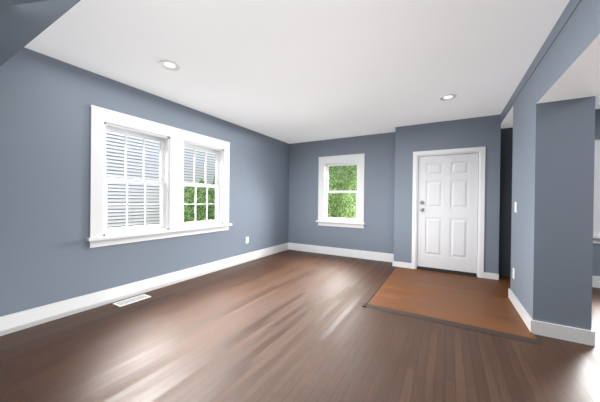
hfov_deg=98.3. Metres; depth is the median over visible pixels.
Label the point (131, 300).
floor vent
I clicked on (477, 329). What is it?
trim
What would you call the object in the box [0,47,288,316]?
wall
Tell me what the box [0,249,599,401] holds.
floor
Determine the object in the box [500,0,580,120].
trim
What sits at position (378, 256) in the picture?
baseboard
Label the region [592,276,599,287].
baseboard
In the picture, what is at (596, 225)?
window
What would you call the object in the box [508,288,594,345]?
baseboard
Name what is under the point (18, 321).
baseboard
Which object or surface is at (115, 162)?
wall
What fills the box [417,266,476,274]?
threshold
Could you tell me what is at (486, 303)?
floor
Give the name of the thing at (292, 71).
ceiling
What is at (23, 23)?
beam
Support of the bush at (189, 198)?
on the lawn
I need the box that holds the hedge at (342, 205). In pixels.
[328,165,356,218]
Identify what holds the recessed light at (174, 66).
in the ceiling
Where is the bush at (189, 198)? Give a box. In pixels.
[184,174,214,221]
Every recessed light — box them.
[159,60,179,70]
[440,94,456,100]
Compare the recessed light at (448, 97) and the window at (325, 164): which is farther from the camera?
the window at (325, 164)
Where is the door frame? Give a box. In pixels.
[411,146,485,277]
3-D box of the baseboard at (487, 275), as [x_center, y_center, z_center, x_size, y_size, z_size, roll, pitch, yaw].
[2.325,1.096,4.272,1.476,0.086,0.325,1,0,30]
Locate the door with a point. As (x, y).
(447, 208)
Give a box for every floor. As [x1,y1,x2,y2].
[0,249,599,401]
[367,267,536,338]
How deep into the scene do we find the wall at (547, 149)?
2.18 m
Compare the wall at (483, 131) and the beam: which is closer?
the beam
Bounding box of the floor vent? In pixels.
[113,294,150,306]
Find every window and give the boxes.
[86,105,231,247]
[316,153,364,227]
[593,140,599,243]
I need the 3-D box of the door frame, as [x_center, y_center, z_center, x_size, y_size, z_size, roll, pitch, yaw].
[2.348,0.162,4.161,0.990,1.954,0.160,1,0,30]
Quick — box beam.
[0,0,80,65]
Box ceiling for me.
[25,0,599,143]
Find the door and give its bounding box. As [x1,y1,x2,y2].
[417,153,477,272]
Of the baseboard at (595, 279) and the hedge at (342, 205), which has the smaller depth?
the baseboard at (595, 279)
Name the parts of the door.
door entry knob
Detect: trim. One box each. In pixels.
[362,266,539,344]
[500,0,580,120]
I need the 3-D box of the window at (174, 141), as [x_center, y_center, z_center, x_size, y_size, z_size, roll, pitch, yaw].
[-1.718,-0.247,3.503,0.255,1.450,1.980,1,0,30]
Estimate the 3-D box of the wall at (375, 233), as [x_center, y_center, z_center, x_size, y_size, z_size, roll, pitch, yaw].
[3.053,-0.052,4.157,7.526,2.417,0.160,1,0,30]
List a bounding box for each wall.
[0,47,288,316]
[106,131,215,227]
[288,109,599,275]
[394,115,500,273]
[499,0,599,329]
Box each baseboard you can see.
[0,243,287,335]
[288,243,393,261]
[392,260,498,279]
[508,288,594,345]
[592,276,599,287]
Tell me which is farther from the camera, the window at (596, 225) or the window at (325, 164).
the window at (325, 164)

